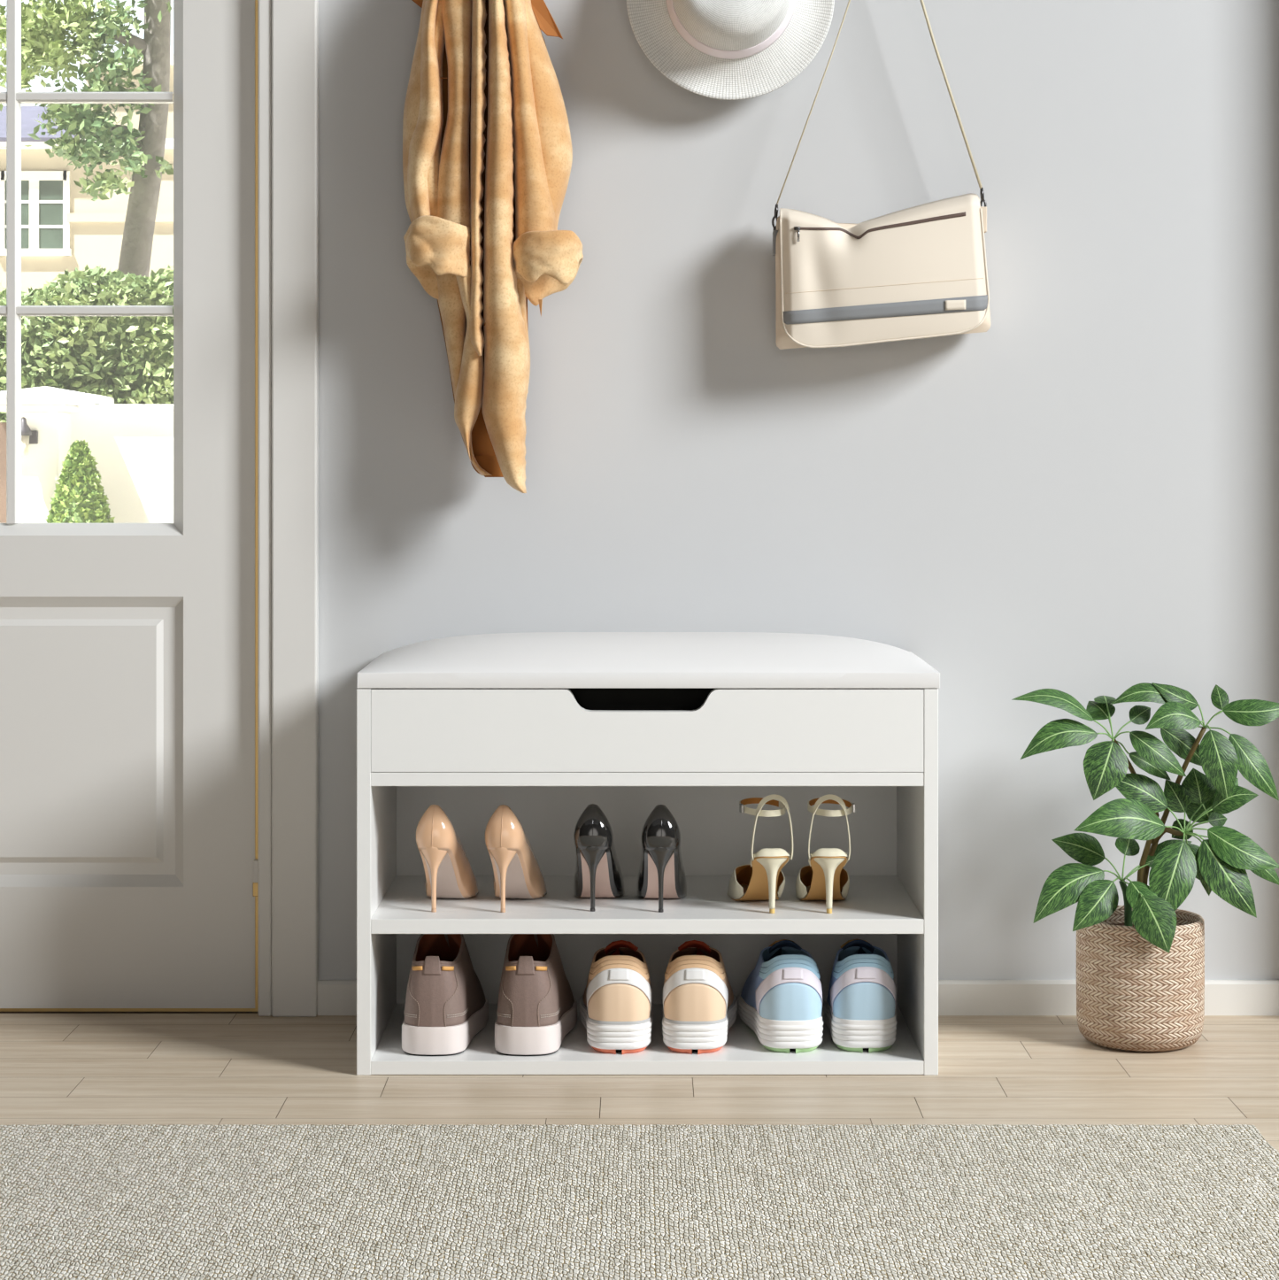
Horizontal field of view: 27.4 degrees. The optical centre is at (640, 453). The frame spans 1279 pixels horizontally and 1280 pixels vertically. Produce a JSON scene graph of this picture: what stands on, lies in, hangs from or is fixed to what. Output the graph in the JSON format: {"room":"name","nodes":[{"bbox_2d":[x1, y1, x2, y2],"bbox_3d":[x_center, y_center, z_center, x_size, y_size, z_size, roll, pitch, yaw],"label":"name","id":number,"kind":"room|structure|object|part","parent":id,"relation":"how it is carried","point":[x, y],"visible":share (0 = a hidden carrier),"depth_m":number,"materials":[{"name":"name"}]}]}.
{"room":"home entryway","nodes":[
{"label":"home entryway","id":0,"kind":"room"},
{"bbox_2d":[587,983,650,1021],"bbox_3d":[-0.023,0.576,2.755,0.066,0.043,0.035,0,0,1],"label":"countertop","id":1,"kind":"structure","parent":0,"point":[619,1002],"depth_m":2.74,"materials":[{"name":"leather"}]},
{"bbox_2d":[0,1011,1278,1152],"bbox_3d":[-0.226,0.644,1.982,2.948,0.001,2.340,0,0,0],"label":"floor","id":2,"kind":"structure","parent":0,"point":[57,1067],"depth_m":2.66,"materials":[{"name":"brown wood"}]},
{"bbox_2d":[0,1124,1278,1279],"bbox_3d":[-0.234,0.641,2.042,1.633,0.006,0.900,0,0,0],"label":"woven rug","id":3,"kind":"object","parent":2,"relation":"on","point":[94,1201],"visible":1,"depth_m":2.23,"materials":[{"name":"beige carpet"}]},
{"bbox_2d":[356,632,940,1075],"bbox_3d":[0.008,0.420,2.856,0.604,0.448,0.290,0,0,0],"label":"bench","id":4,"kind":"object","parent":2,"relation":"on","point":[546,727],"visible":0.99,"depth_m":2.73,"materials":[{"name":"white wood"}]},
{"bbox_3d":[-0.287,0.444,2.856,0.015,0.400,0.288,0,0,0],"label":"panel","id":5,"kind":"part","parent":4,"relation":"part of","materials":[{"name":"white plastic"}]},
{"bbox_2d":[401,933,488,1056],"bbox_3d":[-0.212,0.567,2.838,0.086,0.124,0.216,0,0,1],"label":"sneaker","id":6,"kind":"object","parent":4,"relation":"on","point":[446,1006],"visible":0.97,"depth_m":2.74,"materials":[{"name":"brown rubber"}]},
{"bbox_2d":[415,804,478,912],"bbox_3d":[-0.208,0.426,2.830,0.055,0.113,0.176,0,0,7],"label":"pump","id":7,"kind":"object","parent":4,"relation":"on","point":[449,872],"visible":1,"depth_m":2.76,"materials":[{"name":"beige leather"}]},
{"bbox_2d":[484,804,547,912],"bbox_3d":[-0.134,0.426,2.827,0.055,0.113,0.176,0,0,8],"label":"pump","id":8,"kind":"object","parent":4,"relation":"on","point":[517,872],"visible":1,"depth_m":2.76,"materials":[{"name":"beige leather"}]},
{"bbox_2d":[494,933,577,1056],"bbox_3d":[-0.114,0.567,2.838,0.086,0.124,0.216,0,0,1],"label":"sneaker","id":9,"kind":"object","parent":4,"relation":"on","point":[536,1010],"visible":0.97,"depth_m":2.74,"materials":[{"name":"beige fabric"}]},
{"bbox_2d":[573,803,624,911],"bbox_3d":[-0.047,0.426,2.834,0.055,0.113,0.176,0,0,3],"label":"pump","id":10,"kind":"object","parent":4,"relation":"on","point":[597,873],"visible":1,"depth_m":2.76,"materials":[{"name":"leather"}]},
{"bbox_2d":[578,940,654,1054],"bbox_3d":[-0.027,0.577,2.846,0.083,0.103,0.218,0,0,1],"label":"shoe","id":11,"kind":"object","parent":4,"relation":"on","point":[616,1005],"visible":1,"depth_m":2.74,"materials":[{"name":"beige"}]},
{"bbox_3d":[0.007,0.444,2.998,0.572,0.399,0.006,0,0,0],"label":"panel","id":12,"kind":"part","parent":4,"relation":"part of","materials":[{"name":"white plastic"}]},
{"bbox_2d":[370,875,924,933],"bbox_3d":[0.007,0.490,2.853,0.572,0.015,0.282,0,0,0],"label":"shelf","id":13,"kind":"object","parent":4,"relation":"attached to","point":[873,904],"depth_m":2.75,"materials":[{"name":"white wood"}]},
{"bbox_3d":[0.007,0.287,2.719,0.572,0.085,0.015,0,0,0],"label":"panel","id":14,"kind":"part","parent":4,"relation":"part of","materials":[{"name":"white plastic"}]},
{"bbox_3d":[0.007,0.636,2.853,0.572,0.014,0.282,0,0,0],"label":"panel","id":15,"kind":"part","parent":4,"relation":"part of","materials":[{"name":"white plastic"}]},
{"bbox_3d":[0.008,0.220,2.856,0.603,0.047,0.290,0,0,0],"label":"padded seat","id":16,"kind":"part","parent":4,"relation":"part of","materials":[{"name":"white leather"}]},
{"bbox_2d":[636,804,686,912],"bbox_3d":[0.022,0.426,2.829,0.055,0.113,0.176,0,0,1],"label":"pump","id":17,"kind":"object","parent":4,"relation":"on","point":[661,873],"visible":1,"depth_m":2.75,"materials":[{"name":"leather"}]},
{"bbox_2d":[662,940,738,1054],"bbox_3d":[0.065,0.577,2.846,0.083,0.103,0.218,0,0,1],"label":"shoe","id":18,"kind":"object","parent":4,"relation":"on","point":[699,1008],"visible":1,"depth_m":2.74,"materials":[{"name":"beige fabric"}]},
{"bbox_2d":[727,794,793,913],"bbox_3d":[0.126,0.419,2.821,0.058,0.126,0.173,0,0,-9],"label":"sandal","id":19,"kind":"object","parent":4,"relation":"on","point":[762,879],"visible":1,"depth_m":2.77,"materials":[{"name":"beige leather"}]},
{"bbox_3d":[0.137,0.426,2.754,0.042,0.023,0.036,0,0,-9],"label":"heel seat","id":20,"kind":"part","parent":19,"relation":"part of","materials":[{"name":"beige leather"}]},
{"bbox_2d":[737,939,824,1053],"bbox_3d":[0.150,0.577,2.850,0.083,0.103,0.218,0,0,-1],"label":"shoe","id":21,"kind":"object","parent":4,"relation":"on","point":[781,999],"visible":1,"depth_m":2.75,"materials":[{"name":"blue fabric"}]},
{"bbox_2d":[795,794,855,913],"bbox_3d":[0.197,0.419,2.823,0.058,0.126,0.173,0,0,-1],"label":"sandal","id":22,"kind":"object","parent":4,"relation":"on","point":[826,878],"visible":1,"depth_m":2.77,"materials":[{"name":"beige leather"}]},
{"bbox_3d":[0.198,0.426,2.754,0.042,0.023,0.036,0,0,-1],"label":"heel seat","id":23,"kind":"part","parent":22,"relation":"part of","materials":[{"name":"beige leather"}]},
{"bbox_2d":[823,938,897,1052],"bbox_3d":[0.242,0.577,2.853,0.083,0.103,0.218,0,0,0],"label":"shoe","id":24,"kind":"object","parent":4,"relation":"on","point":[860,1005],"visible":1,"depth_m":2.75,"materials":[{"name":"blue fabric"}]},
{"bbox_3d":[0.300,0.444,2.856,0.015,0.400,0.288,0,0,0],"label":"panel","id":25,"kind":"part","parent":4,"relation":"part of","materials":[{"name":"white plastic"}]},
{"bbox_2d":[1011,682,1278,1051],"bbox_3d":[0.558,0.448,2.858,0.289,0.392,0.151,0,0,17],"label":"potted plant","id":26,"kind":"object","parent":2,"relation":"on","point":[1140,962],"visible":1,"depth_m":2.83,"materials":[{"name":"green plant"}]},
{"bbox_3d":[0.531,0.493,2.866,0.017,0.054,0.009,0,0,-34],"label":"stem","id":27,"kind":"part","parent":26,"relation":"part of","materials":[{"name":"green plant"}]},
{"bbox_3d":[0.541,0.417,2.876,0.055,0.210,0.012,0,0,-11],"label":"stem","id":28,"kind":"part","parent":26,"relation":"part of","materials":[{"name":"green plant"}]},
{"bbox_3d":[0.546,0.575,2.868,0.138,0.137,0.138,0,0,0],"label":"basket pot","id":29,"kind":"part","parent":26,"relation":"part of","materials":[{"name":"beige wicker"}]},
{"bbox_3d":[0.577,0.420,2.869,0.009,0.021,0.044,0,0,-45],"label":"stem","id":30,"kind":"part","parent":26,"relation":"part of","materials":[{"name":"plant"}]},
{"bbox_3d":[0.584,0.411,2.881,0.072,0.222,0.022,0,0,0],"label":"stem","id":31,"kind":"part","parent":26,"relation":"part of","materials":[{"name":"plant"}]},
{"bbox_2d":[663,983,725,1021],"bbox_3d":[0.057,0.576,2.756,0.066,0.043,0.035,0,0,1],"label":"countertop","id":32,"kind":"structure","parent":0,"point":[692,1002],"depth_m":2.74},
{"bbox_2d":[759,982,822,1020],"bbox_3d":[0.159,0.576,2.760,0.066,0.043,0.035,0,0,-2],"label":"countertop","id":33,"kind":"structure","parent":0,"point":[792,1001],"depth_m":2.74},
{"bbox_2d":[318,0,1278,979],"bbox_3d":[0.500,-0.956,3.082,11.000,3.200,0.140,0,0,0],"label":"wall","id":34,"kind":"structure","parent":0,"point":[1076,495],"depth_m":3.01,"materials":[{"name":"paint"}]},
{"bbox_2d":[0,0,258,1011],"bbox_3d":[-0.871,-0.366,3.014,0.867,2.019,0.089,0,0,0],"label":"door","id":35,"kind":"structure","parent":34,"relation":"in","point":[129,651],"depth_m":3.02,"materials":[{"name":"paint"}]},
{"bbox_3d":[-0.857,0.332,3.021,0.666,0.336,0.009,0,0,0],"label":"panel","id":36,"kind":"part","parent":35,"relation":"part of","materials":[{"name":"paint"}]},
{"bbox_2d":[258,0,318,1017],"bbox_3d":[-0.875,-0.404,3.017,1.009,2.095,0.050,0,0,0],"label":"trim","id":37,"kind":"structure","parent":34,"relation":"attached to","point":[288,29],"depth_m":2.99,"materials":[{"name":"paint"}]},
{"bbox_2d":[317,979,1278,1015],"bbox_3d":[0.215,0.624,3.006,1.170,0.039,0.011,0,0,0],"label":"baseboard","id":38,"kind":"structure","parent":34,"relation":"attached to","point":[335,997],"depth_m":3.00,"materials":[{"name":"paint"}]},
{"bbox_3d":[0.284,-0.642,2.975,0.028,0.034,0.074,0,0,0],"label":"coat hook","id":39,"kind":"object","parent":34,"relation":"attached to","visible":0},
{"bbox_2d":[771,0,990,349],"bbox_3d":[0.273,-0.373,2.959,0.250,0.512,0.086,0,0,0],"label":"bag","id":40,"kind":"object","parent":39,"relation":"hanging from","point":[918,272],"visible":1,"depth_m":2.92,"materials":[{"name":"beige leather"}]},
{"bbox_3d":[0.104,-0.544,2.975,0.028,0.034,0.074,0,0,0],"label":"coat hook","id":41,"kind":"object","parent":34,"relation":"attached to","visible":0},
{"bbox_2d":[626,0,834,100],"bbox_3d":[0.102,-0.518,2.922,0.236,0.236,0.095,0,0,0],"label":"straw hat","id":42,"kind":"object","parent":41,"relation":"hanging from","point":[727,50],"visible":1,"depth_m":2.96,"materials":[{"name":"white wicker"}]},
{"bbox_3d":[-0.175,-0.600,2.975,0.028,0.034,0.074,0,0,0],"label":"coat hook","id":43,"kind":"object","parent":34,"relation":"attached to","visible":0},
{"bbox_2d":[402,0,583,493],"bbox_3d":[-0.166,-0.285,2.926,0.205,0.659,0.108,0,0,0],"label":"coat","id":44,"kind":"object","parent":43,"relation":"hanging from","point":[488,149],"visible":1,"depth_m":2.90,"materials":[{"name":"fabric"}]},
{"bbox_3d":[-0.203,-0.099,2.948,0.070,0.248,0.048,0,0,0],"label":"panel","id":45,"kind":"part","parent":44,"relation":"part of","materials":[{"name":"beige fabric"}]},
{"bbox_3d":[-0.193,-0.101,2.917,0.035,0.219,0.049,0,0,0],"label":"panel","id":46,"kind":"part","parent":44,"relation":"part of","materials":[{"name":"beige fabric"}]},
{"bbox_3d":[-0.151,-0.266,2.906,0.053,0.622,0.059,0,0,0],"label":"panel","id":47,"kind":"part","parent":44,"relation":"part of","materials":[{"name":"beige fabric"}]},
{"bbox_3d":[-0.139,-0.129,2.945,0.029,0.166,0.046,0,0,0],"label":"panel","id":48,"kind":"part","parent":44,"relation":"part of","materials":[{"name":"beige fabric"}]},
{"bbox_2d":[832,982,895,1019],"bbox_3d":[0.236,0.576,2.762,0.066,0.043,0.035,0,0,0],"label":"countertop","id":49,"kind":"structure","parent":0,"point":[860,1000],"depth_m":2.75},
{"label":"outside","id":50,"kind":"structure","parent":0,"visible":0},
{"label":"ground","id":51,"kind":"structure","parent":50,"visible":0},
{"bbox_2d":[0,385,114,523],"bbox_3d":[-3.634,0.128,16.005,0.632,1.073,1.030,0,0,0],"label":"gate pillar","id":52,"kind":"structure","parent":51,"relation":"on","point":[46,410],"depth_m":15.65,"materials":[{"name":"white paint"}]},
{"bbox_2d":[0,422,6,523],"bbox_3d":[-4.360,0.207,16.035,1.100,0.793,0.070,0,0,0],"label":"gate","id":53,"kind":"object","parent":52,"relation":"attached to","point":[3,425],"visible":0.17,"depth_m":16.00,"materials":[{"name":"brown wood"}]},
{"bbox_2d":[21,416,38,455],"bbox_3d":[-3.655,-0.100,15.570,0.110,0.230,0.160,0,0,0],"label":"wall lantern","id":54,"kind":"object","parent":52,"relation":"attached to","point":[28,436],"visible":0.89,"depth_m":15.52,"materials":[{"name":"metal"}]},
{"bbox_3d":[-3.660,-0.045,15.540,0.068,0.120,0.068,0,0,0],"label":"lantern glass","id":55,"kind":"part","parent":54,"relation":"part of","materials":[{"name":"white glass"}]},
{"bbox_3d":[-3.640,-0.095,15.637,0.080,0.080,0.025,0,0,0],"label":"plate","id":56,"kind":"part","parent":54,"relation":"part of","materials":[{"name":"metal"}]},
{"bbox_2d":[45,439,115,523],"bbox_3d":[-3.299,0.290,15.405,0.501,0.748,0.494,0,0,0],"label":"topiary shrub","id":57,"kind":"object","parent":51,"relation":"on","point":[80,497],"visible":0.61,"depth_m":15.31,"materials":[{"name":"green plant"}]},
{"bbox_2d":[0,0,173,277],"bbox_3d":[-4.778,-3.491,21.798,6.139,8.324,1.524,0,0,0],"label":"tree","id":58,"kind":"object","parent":51,"relation":"on","point":[43,34],"visible":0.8,"depth_m":21.53,"materials":[{"name":"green plant"}]},
{"bbox_2d":[0,264,173,422],"bbox_3d":[-6.425,-0.369,18.844,15.140,2.026,1.029,0,0,0],"label":"hedge","id":59,"kind":"object","parent":51,"relation":"on","point":[127,359],"visible":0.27,"depth_m":18.60,"materials":[{"name":"green plant"}]},
{"bbox_2d":[0,53,173,293],"bbox_3d":[-12.288,-3.210,48.925,19.668,7.748,6.550,0,0,0],"label":"house","id":60,"kind":"structure","parent":51,"relation":"on","point":[62,228],"depth_m":46.00,"materials":[{"name":"white paint"}]},
{"bbox_3d":[-10.642,-4.194,45.986,1.150,1.305,0.012,0,0,0],"label":"pane","id":61,"kind":"part","parent":60,"relation":"part of","materials":[{"name":"clear glass"}]},
{"bbox_3d":[-12.335,-5.420,45.900,19.574,0.160,0.200,0,0,0],"label":"eave moulding","id":62,"kind":"part","parent":60,"relation":"part of","materials":[{"name":"white paint"}]},
{"bbox_3d":[-6.230,-7.006,49.350,7.550,0.155,5.700,0,0,0],"label":"wing cornice","id":63,"kind":"part","parent":60,"relation":"part of","materials":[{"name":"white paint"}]},
{"bbox_2d":[70,404,173,523],"bbox_3d":[-7.500,0.183,16.150,21.000,0.961,0.420,0,0,0],"label":"wall","id":64,"kind":"structure","parent":51,"relation":"on","point":[132,445],"depth_m":16.00,"materials":[{"name":"white paint"}]}
]}

